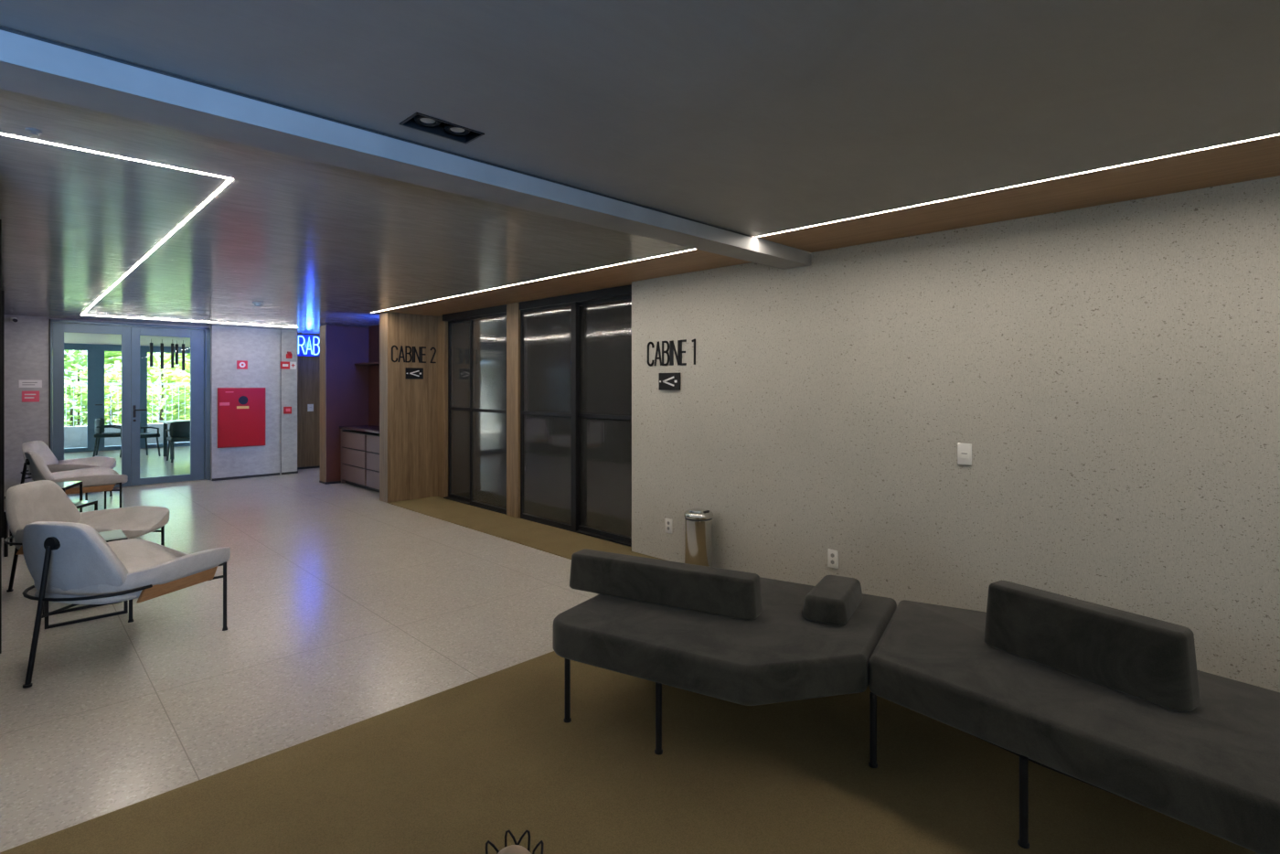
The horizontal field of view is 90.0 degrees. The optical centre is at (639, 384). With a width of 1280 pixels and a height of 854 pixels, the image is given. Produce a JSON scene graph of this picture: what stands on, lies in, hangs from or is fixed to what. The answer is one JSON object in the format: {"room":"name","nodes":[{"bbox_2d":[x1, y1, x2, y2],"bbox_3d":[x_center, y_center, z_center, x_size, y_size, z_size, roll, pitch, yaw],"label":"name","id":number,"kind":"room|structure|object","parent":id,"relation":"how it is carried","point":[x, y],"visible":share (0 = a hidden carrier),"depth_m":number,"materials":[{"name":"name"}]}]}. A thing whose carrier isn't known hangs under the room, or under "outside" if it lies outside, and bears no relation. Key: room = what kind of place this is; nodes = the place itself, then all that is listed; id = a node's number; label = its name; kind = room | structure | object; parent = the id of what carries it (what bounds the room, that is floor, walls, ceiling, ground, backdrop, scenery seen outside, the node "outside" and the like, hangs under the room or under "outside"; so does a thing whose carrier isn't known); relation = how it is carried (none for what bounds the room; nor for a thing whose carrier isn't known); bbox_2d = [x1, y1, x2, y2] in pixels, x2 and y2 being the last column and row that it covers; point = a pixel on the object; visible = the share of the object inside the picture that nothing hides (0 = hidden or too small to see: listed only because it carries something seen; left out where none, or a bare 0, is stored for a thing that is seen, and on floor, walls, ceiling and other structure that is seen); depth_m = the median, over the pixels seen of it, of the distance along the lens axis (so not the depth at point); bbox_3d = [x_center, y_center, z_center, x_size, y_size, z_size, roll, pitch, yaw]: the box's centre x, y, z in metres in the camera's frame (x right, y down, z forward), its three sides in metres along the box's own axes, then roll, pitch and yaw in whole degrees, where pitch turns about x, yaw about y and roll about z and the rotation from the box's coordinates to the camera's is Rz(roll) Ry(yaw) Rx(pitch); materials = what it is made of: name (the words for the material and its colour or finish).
{"room":"office lobby lounge","nodes":[
{"label":"office lobby lounge","id":0,"kind":"room"},
{"bbox_2d":[4,314,209,496],"bbox_3d":[-7.650,0.287,9.293,2.360,2.425,0.230,0,0,-45],"label":"wall","id":1,"kind":"structure","parent":0,"point":[26,339],"depth_m":8.55,"materials":[{"name":"white paint"}]},
{"bbox_2d":[10,317,17,321],"bbox_3d":[-8.264,-0.860,8.449,0.110,0.070,0.061,0,0,39],"label":"security camera","id":2,"kind":"object","parent":1,"relation":"attached to","point":[12,319],"visible":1,"depth_m":8.43,"materials":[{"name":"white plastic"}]},
{"bbox_2d":[21,390,39,402],"bbox_3d":[-8.184,0.153,8.596,0.170,0.147,0.008,0,0,-45],"label":"notice","id":3,"kind":"object","parent":1,"relation":"attached to","point":[26,396],"visible":1,"depth_m":8.59,"materials":[{"name":"red plastic"}]},
{"bbox_2d":[19,380,42,387],"bbox_3d":[-8.186,-0.015,8.594,0.225,0.103,0.008,0,0,-45],"label":"notice","id":4,"kind":"object","parent":1,"relation":"attached to","point":[22,383],"visible":1,"depth_m":8.59,"materials":[{"name":"grey plastic"}]},
{"bbox_2d":[48,319,210,489],"bbox_3d":[-7.459,0.299,9.448,1.870,2.402,0.200,0,0,-45],"label":"door","id":5,"kind":"structure","parent":1,"relation":"in","point":[131,333],"depth_m":9.44,"materials":[{"name":"grey metal"}]},
{"bbox_2d":[209,325,297,480],"bbox_3d":[-6.451,0.287,10.633,1.230,2.425,0.540,0,0,-45],"label":"wall","id":6,"kind":"structure","parent":0,"point":[264,349],"depth_m":10.47,"materials":[{"name":"white paint"}]},
{"bbox_2d":[217,387,265,447],"bbox_3d":[-6.389,0.518,10.277,0.667,0.943,0.051,0,0,-45],"label":"cabinet","id":7,"kind":"object","parent":6,"relation":"attached to","point":[240,410],"visible":1,"depth_m":10.25,"materials":[{"name":"red metal"}]},
{"bbox_2d":[236,360,247,369],"bbox_3d":[-6.398,-0.324,10.298,0.150,0.136,0.009,0,0,-45],"label":"sign","id":8,"kind":"object","parent":6,"relation":"attached to","point":[240,364],"visible":1,"depth_m":10.29,"materials":[{"name":"red plastic"}]},
{"bbox_2d":[212,472,279,480],"bbox_3d":[-6.351,1.482,10.341,0.960,0.035,0.015,0,0,-45],"label":"baseboard","id":9,"kind":"structure","parent":6,"relation":"attached to","point":[274,474],"depth_m":10.32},
{"bbox_2d":[283,406,291,414],"bbox_3d":[-5.917,0.425,10.748,0.120,0.120,0.048,0,0,-45],"label":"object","id":10,"kind":"object","parent":6,"relation":"attached to","point":[286,410],"visible":1,"depth_m":10.73,"materials":[{"name":"red paint"}]},
{"bbox_2d":[280,361,296,369],"bbox_3d":[-5.919,-0.330,10.775,0.240,0.124,0.007,0,0,-45],"label":"sign","id":11,"kind":"object","parent":6,"relation":"attached to","point":[284,365],"visible":1,"depth_m":10.77,"materials":[{"name":"red plastic"}]},
{"bbox_2d":[286,351,292,358],"bbox_3d":[-5.902,-0.502,10.768,0.090,0.115,0.066,0,0,-45],"label":"fire alarm","id":12,"kind":"object","parent":6,"relation":"attached to","point":[289,355],"visible":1,"depth_m":10.74,"materials":[{"name":"red plastic"}]},
{"bbox_2d":[281,470,298,474],"bbox_3d":[-5.902,1.482,10.786,0.245,0.035,0.015,0,0,-45],"label":"baseboard","id":13,"kind":"structure","parent":6,"relation":"attached to","point":[295,472],"depth_m":10.77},
{"bbox_2d":[0,446,599,852],"bbox_3d":[-3.902,1.560,6.484,10.800,0.120,23.900,0,0,-45],"label":"floor","id":14,"kind":"structure","parent":0,"point":[346,606],"depth_m":3.78,"materials":[{"name":"tile"}]},
{"bbox_2d":[9,480,82,545],"bbox_3d":[-5.784,1.240,6.250,0.400,0.520,0.460,0,0,-25],"label":"side table","id":15,"kind":"object","parent":14,"relation":"on","point":[64,485],"visible":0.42,"depth_m":6.38,"materials":[{"name":"black metal"}]},
{"bbox_2d":[3,500,97,556],"bbox_3d":[-5.364,1.300,5.849,0.460,0.400,0.460,0,0,-12],"label":"side table","id":16,"kind":"object","parent":14,"relation":"on","point":[80,504],"visible":0.36,"depth_m":5.60,"materials":[{"name":"black metal"}]},
{"bbox_2d":[21,440,116,500],"bbox_3d":[-7.371,1.105,8.183,0.942,0.793,0.736,0,0,-20],"label":"lounge chair","id":17,"kind":"object","parent":14,"relation":"on","point":[39,447],"visible":0.53,"depth_m":8.15,"materials":[{"name":"beige fabric"}]},
{"bbox_2d":[20,450,127,509],"bbox_3d":[-6.277,1.105,7.045,0.736,0.793,0.942,0,0,39],"label":"lounge chair","id":18,"kind":"object","parent":14,"relation":"on","point":[94,479],"visible":0.66,"depth_m":6.94,"materials":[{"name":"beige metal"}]},
{"bbox_2d":[42,529,127,629],"bbox_3d":[-3.623,1.250,4.181,0.400,0.500,0.320,0,0,-45],"label":"side table","id":19,"kind":"object","parent":14,"relation":"on","point":[112,535],"visible":0.45,"depth_m":4.18,"materials":[{"name":"black metal"}]},
{"bbox_2d":[3,480,169,592],"bbox_3d":[-4.134,1.105,4.723,0.942,0.793,0.736,0,0,-9],"label":"lounge chair","id":20,"kind":"object","parent":14,"relation":"on","point":[41,500],"visible":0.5,"depth_m":4.75,"materials":[{"name":"beige fabric"}]},
{"bbox_2d":[92,417,121,457],"bbox_3d":[-11.270,1.103,13.613,0.524,0.799,0.576,0,0,-35],"label":"dining chair","id":21,"kind":"object","parent":14,"relation":"on","point":[100,426],"visible":0.7,"depth_m":13.38,"materials":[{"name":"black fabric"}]},
{"bbox_2d":[21,521,230,688],"bbox_3d":[-2.954,1.105,3.621,0.736,0.793,0.942,0,0,11],"label":"lounge chair","id":22,"kind":"object","parent":14,"relation":"on","point":[68,562],"visible":1,"depth_m":3.35,"materials":[{"name":"white fabric"}]},
{"bbox_2d":[64,342,190,452],"bbox_3d":[-12.124,0.287,14.764,10.800,2.425,0.162,0,0,-45],"label":"door","id":23,"kind":"structure","parent":14,"relation":"on","point":[95,352],"depth_m":14.57,"materials":[{"name":"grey metal"}]},
{"bbox_2d":[119,422,160,457],"bbox_3d":[-10.442,1.103,13.375,0.576,0.799,0.524,0,0,25],"label":"dining chair","id":24,"kind":"object","parent":14,"relation":"on","point":[144,434],"visible":0.38,"depth_m":13.40,"materials":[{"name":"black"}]},
{"bbox_2d":[159,419,190,459],"bbox_3d":[-9.038,1.125,13.856,2.100,0.750,0.900,0,0,-45],"label":"dining table","id":25,"kind":"object","parent":14,"relation":"on","point":[165,422],"visible":0.36,"depth_m":13.42,"materials":[{"name":"white"}]},
{"bbox_2d":[165,420,190,462],"bbox_3d":[-9.024,1.103,12.664,0.576,0.799,0.524,0,0,-45],"label":"dining chair","id":26,"kind":"object","parent":14,"relation":"on","point":[178,431],"visible":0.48,"depth_m":12.43,"materials":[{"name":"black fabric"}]},
{"bbox_2d":[341,428,353,482],"bbox_3d":[-4.422,1.083,9.945,0.420,0.834,0.065,0,0,-45],"label":"filler panel","id":27,"kind":"object","parent":14,"relation":"on","point":[342,430],"visible":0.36,"depth_m":9.80,"materials":[{"name":"laminate"}]},
{"bbox_2d":[341,430,374,490],"bbox_3d":[-4.075,1.100,9.588,0.430,0.800,0.930,0,0,-45],"label":"base cabinet","id":28,"kind":"object","parent":14,"relation":"on","point":[354,442],"visible":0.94,"depth_m":9.41,"materials":[{"name":"laminate"}]},
{"bbox_2d":[366,433,379,492],"bbox_3d":[-3.418,1.100,8.927,0.430,0.800,0.935,0,0,-45],"label":"base cabinet","id":29,"kind":"object","parent":14,"relation":"on","point":[373,439],"visible":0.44,"depth_m":8.94,"materials":[{"name":"laminate"}]},
{"bbox_2d":[339,425,379,433],"bbox_3d":[-3.771,0.648,9.277,0.453,0.033,1.930,0,0,-45],"label":"countertop","id":30,"kind":"structure","parent":29,"relation":"on","point":[362,428],"depth_m":9.47,"materials":[{"name":"black stone"}]},
{"bbox_2d":[0,496,1258,853],"bbox_3d":[-0.972,1.496,1.511,7.750,0.008,12.515,0,0,-45],"label":"carpet","id":31,"kind":"object","parent":14,"relation":"on","point":[453,770],"visible":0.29,"depth_m":2.39,"materials":[{"name":"brown carpet"}]},
{"bbox_2d":[485,829,543,853],"bbox_3d":[-0.279,1.251,1.400,0.157,0.482,0.157,0,0,-45],"label":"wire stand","id":32,"kind":"object","parent":31,"relation":"on","point":[516,848],"visible":1,"depth_m":1.43,"materials":[{"name":"black metal"}]},
{"bbox_2d":[683,508,713,566],"bbox_3d":[0.460,1.232,5.015,0.230,0.520,0.230,0,0,-45],"label":"trash bin","id":33,"kind":"object","parent":31,"relation":"on","point":[698,521],"visible":0.85,"depth_m":4.92,"materials":[{"name":"metal"}]},
{"bbox_2d":[552,548,896,755],"bbox_3d":[0.346,1.186,3.087,1.520,0.612,1.150,0,0,30],"label":"upholstered bench","id":34,"kind":"object","parent":31,"relation":"on","point":[744,638],"visible":0.98,"depth_m":2.81,"materials":[{"name":"grey fabric"}]},
{"bbox_2d":[868,580,1279,853],"bbox_3d":[1.797,1.151,2.063,0.900,0.682,2.390,0,0,-37],"label":"upholstered bench","id":35,"kind":"object","parent":31,"relation":"on","point":[1115,701],"visible":1,"depth_m":2.13,"materials":[{"name":"grey fabric"}]},
{"bbox_2d":[297,332,319,467],"bbox_3d":[-5.530,0.287,12.026,2.100,2.425,0.140,0,0,-45],"label":"wall","id":36,"kind":"structure","parent":0,"point":[308,368],"depth_m":11.50,"materials":[{"name":"brown wood"}]},
{"bbox_2d":[297,334,319,356],"bbox_3d":[-5.948,-0.703,11.481,0.400,0.385,0.044,0,0,-45],"label":"sign","id":37,"kind":"object","parent":36,"relation":"attached to","point":[307,346],"visible":0.85,"depth_m":11.48,"materials":[{"name":"blue plastic"}]},
{"bbox_2d":[297,465,319,469],"bbox_3d":[-5.711,1.482,11.737,1.365,0.035,0.015,0,0,-45],"label":"baseboard","id":38,"kind":"structure","parent":36,"relation":"attached to","point":[315,466],"depth_m":11.49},
{"bbox_2d":[307,404,313,411],"bbox_3d":[-5.930,0.410,11.521,0.100,0.130,0.014,0,0,-45],"label":"light switch","id":39,"kind":"object","parent":36,"relation":"attached to","point":[310,407],"visible":1,"depth_m":11.52,"materials":[{"name":"white plastic"}]},
{"bbox_2d":[326,325,368,481],"bbox_3d":[-4.515,0.297,10.082,0.900,2.405,0.250,0,0,-45],"label":"wall niche","id":40,"kind":"object","parent":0,"point":[346,382],"visible":0.51,"depth_m":9.85,"materials":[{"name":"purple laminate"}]},
{"bbox_2d":[320,324,326,481],"bbox_3d":[-4.836,0.297,9.763,0.011,2.405,0.260,0,0,-45],"label":"trim","id":41,"kind":"structure","parent":40,"relation":"attached to","point":[323,328],"depth_m":9.74,"materials":[{"name":"brown wood"}]},
{"bbox_2d":[319,480,341,484],"bbox_3d":[-4.763,1.485,9.833,0.222,0.030,0.274,0,0,-45],"label":"baseboard","id":42,"kind":"structure","parent":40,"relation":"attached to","point":[322,482],"depth_m":9.75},
{"bbox_2d":[368,324,379,426],"bbox_3d":[-3.534,0.287,9.512,0.210,2.425,1.940,0,0,-45],"label":"wall","id":43,"kind":"structure","parent":0,"point":[374,330],"depth_m":9.97,"materials":[{"name":"orange laminate"}]},
{"bbox_2d":[354,362,379,365],"bbox_3d":[-3.687,-0.323,9.361,0.220,0.025,1.930,0,0,-45],"label":"wall shelf","id":44,"kind":"object","parent":43,"relation":"attached to","point":[369,363],"visible":0.44,"depth_m":9.64,"materials":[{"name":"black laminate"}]},
{"bbox_2d":[379,311,437,502],"bbox_3d":[-2.138,0.287,9.355,3.250,2.425,0.250,0,0,-45],"label":"wall partition","id":45,"kind":"structure","parent":0,"point":[408,407],"depth_m":8.30,"materials":[{"name":"brown wood"}]},
{"bbox_2d":[391,345,436,362],"bbox_3d":[-2.952,-0.398,8.365,0.611,0.217,0.007,0,0,-45],"label":"sign","id":46,"kind":"object","parent":45,"relation":"attached to","point":[420,357],"depth_m":8.35,"materials":[{"name":"black metal"}]},
{"bbox_2d":[405,367,423,379],"bbox_3d":[-2.946,-0.150,8.360,0.235,0.145,0.016,0,0,-45],"label":"sign plaque","id":47,"kind":"object","parent":45,"relation":"attached to","point":[414,373],"visible":1,"depth_m":8.35,"materials":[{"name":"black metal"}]},
{"bbox_2d":[0,0,1279,347],"bbox_3d":[-3.902,-1.025,6.484,10.800,0.200,23.900,0,0,-45],"label":"ceiling","id":48,"kind":"structure","parent":0,"point":[753,118],"depth_m":2.28,"materials":[{"name":"grey paint"}]},
{"bbox_2d":[25,128,42,136],"bbox_3d":[-2.202,-0.916,2.324,0.044,0.017,0.044,0,0,-45],"label":"sprinkler","id":49,"kind":"object","parent":48,"relation":"attached to","point":[33,132],"visible":1,"depth_m":2.31,"materials":[{"name":"grey plastic"}]},
{"bbox_2d":[0,133,287,327],"bbox_3d":[-4.505,-0.924,5.356,3.593,0.001,10.030,0,0,-18],"label":"recessed light","id":50,"kind":"object","parent":48,"relation":"in","point":[229,179],"visible":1,"depth_m":3.13,"materials":[{"name":"white plastic"}]},
{"bbox_2d":[149,339,153,366],"bbox_3d":[-9.791,-0.645,12.826,0.056,0.560,0.055,0,0,-45],"label":"pendant lamp","id":51,"kind":"object","parent":48,"relation":"hanging from","point":[151,343],"visible":1,"depth_m":12.81,"materials":[{"name":"black plastic"}]},
{"bbox_2d":[160,339,163,369],"bbox_3d":[-9.699,-0.625,12.988,0.056,0.600,0.055,0,0,-45],"label":"pendant lamp","id":52,"kind":"object","parent":48,"relation":"hanging from","point":[162,343],"visible":1,"depth_m":12.97,"materials":[{"name":"black metal"}]},
{"bbox_2d":[170,343,174,368],"bbox_3d":[-9.515,-0.635,13.030,0.056,0.580,0.055,0,0,-45],"label":"pendant lamp","id":53,"kind":"object","parent":48,"relation":"hanging from","point":[172,345],"visible":1,"depth_m":13.02,"materials":[{"name":"black metal"}]},
{"bbox_2d":[175,340,178,364],"bbox_3d":[-9.585,-0.675,13.242,0.056,0.500,0.055,0,0,-45],"label":"pendant lamp","id":54,"kind":"object","parent":48,"relation":"hanging from","point":[176,344],"visible":1,"depth_m":13.22,"materials":[{"name":"black metal"}]},
{"bbox_2d":[181,340,184,370],"bbox_3d":[-9.415,-0.610,13.199,0.056,0.630,0.055,0,0,-45],"label":"pendant lamp","id":55,"kind":"object","parent":48,"relation":"hanging from","point":[183,344],"visible":1,"depth_m":13.18,"materials":[{"name":"black metal"}]},
{"bbox_2d":[252,301,263,306],"bbox_3d":[-4.295,-0.905,7.192,0.110,0.040,0.110,0,0,-45],"label":"smoke detector","id":56,"kind":"object","parent":48,"relation":"attached to","point":[256,304],"visible":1,"depth_m":7.16,"materials":[{"name":"white plastic"}]},
{"bbox_2d":[399,112,484,144],"bbox_3d":[-0.711,-0.958,2.308,0.262,0.074,0.134,0,0,-45],"label":"recessed light","id":57,"kind":"object","parent":48,"relation":"in","point":[418,121],"visible":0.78,"depth_m":2.33,"materials":[{"name":"black plastic"}]},
{"bbox_2d":[372,248,695,312],"bbox_3d":[-1.441,-0.925,6.176,0.022,0.007,5.675,0,0,-45],"label":"strip light","id":58,"kind":"object","parent":48,"relation":"in","point":[691,249],"visible":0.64,"depth_m":5.41,"materials":[{"name":"grey plastic"}]},
{"bbox_2d":[631,175,1279,692],"bbox_3d":[3.073,0.287,2.724,0.200,2.425,8.734,0,0,-45],"label":"wall","id":59,"kind":"structure","parent":0,"point":[1110,373],"depth_m":3.62,"materials":[{"name":"paint"}]},
{"bbox_2d":[0,26,752,237],"bbox_3d":[-1.755,-0.920,1.554,6.900,0.010,0.011,0,0,-45],"label":"trim","id":60,"kind":"structure","parent":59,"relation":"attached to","point":[1,27],"depth_m":2.16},
{"bbox_2d":[0,25,810,269],"bbox_3d":[-1.570,-0.980,1.879,7.620,0.290,0.220,0,0,-45],"label":"beam","id":61,"kind":"structure","parent":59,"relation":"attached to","point":[28,66],"depth_m":2.23,"materials":[{"name":"paint"}]},
{"bbox_2d":[658,373,680,390],"bbox_3d":[0.247,-0.030,5.411,0.016,0.145,0.235,0,0,-45],"label":"sign plaque","id":62,"kind":"object","parent":59,"relation":"attached to","point":[670,381],"visible":1,"depth_m":5.40,"materials":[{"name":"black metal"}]},
{"bbox_2d":[665,518,672,533],"bbox_3d":[0.244,1.194,5.423,0.012,0.122,0.078,0,0,-45],"label":"wall outlet","id":63,"kind":"object","parent":59,"relation":"attached to","point":[668,522],"visible":1,"depth_m":5.41,"materials":[{"name":"white plastic"}]},
{"bbox_2d":[647,338,695,366],"bbox_3d":[0.258,-0.270,5.411,0.007,0.215,0.553,0,0,-45],"label":"sign lettering","id":64,"kind":"object","parent":59,"relation":"attached to","point":[671,347],"depth_m":5.40,"materials":[{"name":"black metal"}]},
{"bbox_2d":[375,135,1279,316],"bbox_3d":[1.428,-1.025,3.983,0.960,0.200,12.840,0,0,-45],"label":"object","id":65,"kind":"structure","parent":59,"relation":"attached to","point":[1260,158],"depth_m":3.44,"materials":[{"name":"brown wood"}]},
{"bbox_2d":[827,548,838,568],"bbox_3d":[1.310,1.182,4.348,0.012,0.122,0.075,0,0,-45],"label":"wall outlet","id":66,"kind":"object","parent":59,"relation":"attached to","point":[832,555],"visible":1,"depth_m":4.34,"materials":[{"name":"white plastic"}]},
{"bbox_2d":[957,443,971,465],"bbox_3d":[1.903,0.405,3.751,0.014,0.124,0.078,0,0,-45],"label":"light switch","id":67,"kind":"object","parent":59,"relation":"attached to","point":[964,450],"visible":1,"depth_m":3.75,"materials":[{"name":"white plastic"}]},
{"bbox_2d":[755,132,1279,237],"bbox_3d":[3.094,-0.925,1.610,0.022,0.007,6.725,0,0,-45],"label":"strip light","id":68,"kind":"object","parent":59,"relation":"attached to","point":[1278,133],"visible":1,"depth_m":2.87,"materials":[{"name":"grey plastic"}]},
{"bbox_3d":[-0.279,0.288,8.158,2.500,2.425,4.070,0,0,-45],"label":"wall","id":69,"kind":"structure","parent":0,"visible":0},
{"bbox_2d":[442,304,506,514],"bbox_3d":[-2.016,0.284,7.923,0.135,2.415,1.515,0,0,-45],"label":"door","id":70,"kind":"structure","parent":69,"relation":"in","point":[476,337],"depth_m":7.86,"materials":[{"name":"glass"}]},
{"bbox_2d":[437,302,520,518],"bbox_3d":[-1.309,0.287,7.264,0.220,2.425,3.886,0,0,-45],"label":"trim","id":71,"kind":"structure","parent":69,"relation":"attached to","point":[513,312],"depth_m":7.28,"materials":[{"name":"brown wood"}]},
{"bbox_2d":[519,284,631,546],"bbox_3d":[-0.638,0.284,6.536,0.135,2.415,1.895,0,0,-45],"label":"door","id":72,"kind":"structure","parent":69,"relation":"in","point":[576,348],"depth_m":6.49,"materials":[{"name":"black glass"}]},
{"bbox_3d":[-1.098,0.188,-1.654,3.710,2.625,8.400,0,0,-45],"label":"wall","id":73,"kind":"structure","parent":0,"visible":0},
{"bbox_2d":[0,219,4,653],"bbox_3d":[-5.550,0.287,5.516,0.098,2.425,8.050,0,0,-45],"label":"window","id":74,"kind":"structure","parent":73,"relation":"in","point":[2,293],"depth_m":3.58,"materials":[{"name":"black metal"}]},
{"label":"outside","id":75,"kind":"structure","parent":0,"visible":0},
{"bbox_3d":[-15.940,1.585,21.729,32.000,0.130,14.700,0,0,-45],"label":"ground","id":76,"kind":"structure","parent":75,"visible":0},
{"bbox_2d":[64,379,113,426],"bbox_3d":[-14.345,0.678,16.171,1.637,1.644,1.662,0,0,-45],"label":"shrub","id":77,"kind":"object","parent":76,"relation":"on","point":[81,398],"visible":0.41,"depth_m":16.05,"materials":[{"name":"green plant"}]},
{"bbox_2d":[64,350,121,426],"bbox_3d":[-16.966,-0.269,19.387,2.936,3.537,3.011,0,0,-45],"label":"shrub","id":78,"kind":"object","parent":76,"relation":"on","point":[76,355],"visible":0.18,"depth_m":19.46,"materials":[{"name":"green plant"}]},
{"bbox_2d":[70,360,121,426],"bbox_3d":[-14.043,0.426,16.964,1.570,2.148,1.674,0,0,-23],"label":"shrub","id":79,"kind":"object","parent":76,"relation":"on","point":[118,393],"visible":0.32,"depth_m":16.82,"materials":[{"name":"green plant"}]},
{"bbox_2d":[64,350,190,426],"bbox_3d":[-18.406,-0.100,24.212,32.000,3.200,0.300,0,0,-45],"label":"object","id":80,"kind":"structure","parent":76,"relation":"on","point":[70,352],"depth_m":23.37,"materials":[{"name":"green plant"}]},
{"bbox_2d":[64,423,190,447],"bbox_3d":[-12.105,1.250,16.447,18.000,0.540,0.200,0,0,-45],"label":"wall","id":81,"kind":"structure","parent":76,"relation":"on","point":[74,436],"depth_m":15.47,"materials":[{"name":"stone"}]},
{"bbox_2d":[64,383,190,426],"bbox_3d":[-12.316,0.665,16.660,18.000,1.430,0.040,0,0,-45],"label":"fence","id":82,"kind":"object","parent":76,"relation":"on","point":[66,384],"visible":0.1,"depth_m":16.45,"materials":[{"name":"white metal"}]},
{"bbox_2d":[106,352,190,424],"bbox_3d":[-15.298,-0.145,20.539,2.909,3.308,3.016,0,0,-45],"label":"shrub","id":83,"kind":"object","parent":76,"relation":"on","point":[153,378],"visible":0.23,"depth_m":20.31,"materials":[{"name":"green plant"}]},
{"bbox_2d":[147,384,190,423],"bbox_3d":[-13.060,0.734,17.385,1.696,1.590,1.613,0,0,-45],"label":"shrub","id":84,"kind":"object","parent":76,"relation":"on","point":[149,391],"visible":0.47,"depth_m":17.43,"materials":[{"name":"green plant"}]},
{"bbox_2d":[165,370,190,419],"bbox_3d":[-12.758,0.542,18.497,1.603,1.915,1.543,0,0,-19],"label":"shrub","id":85,"kind":"object","parent":76,"relation":"on","point":[184,374],"visible":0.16,"depth_m":18.07,"materials":[{"name":"green plant"}]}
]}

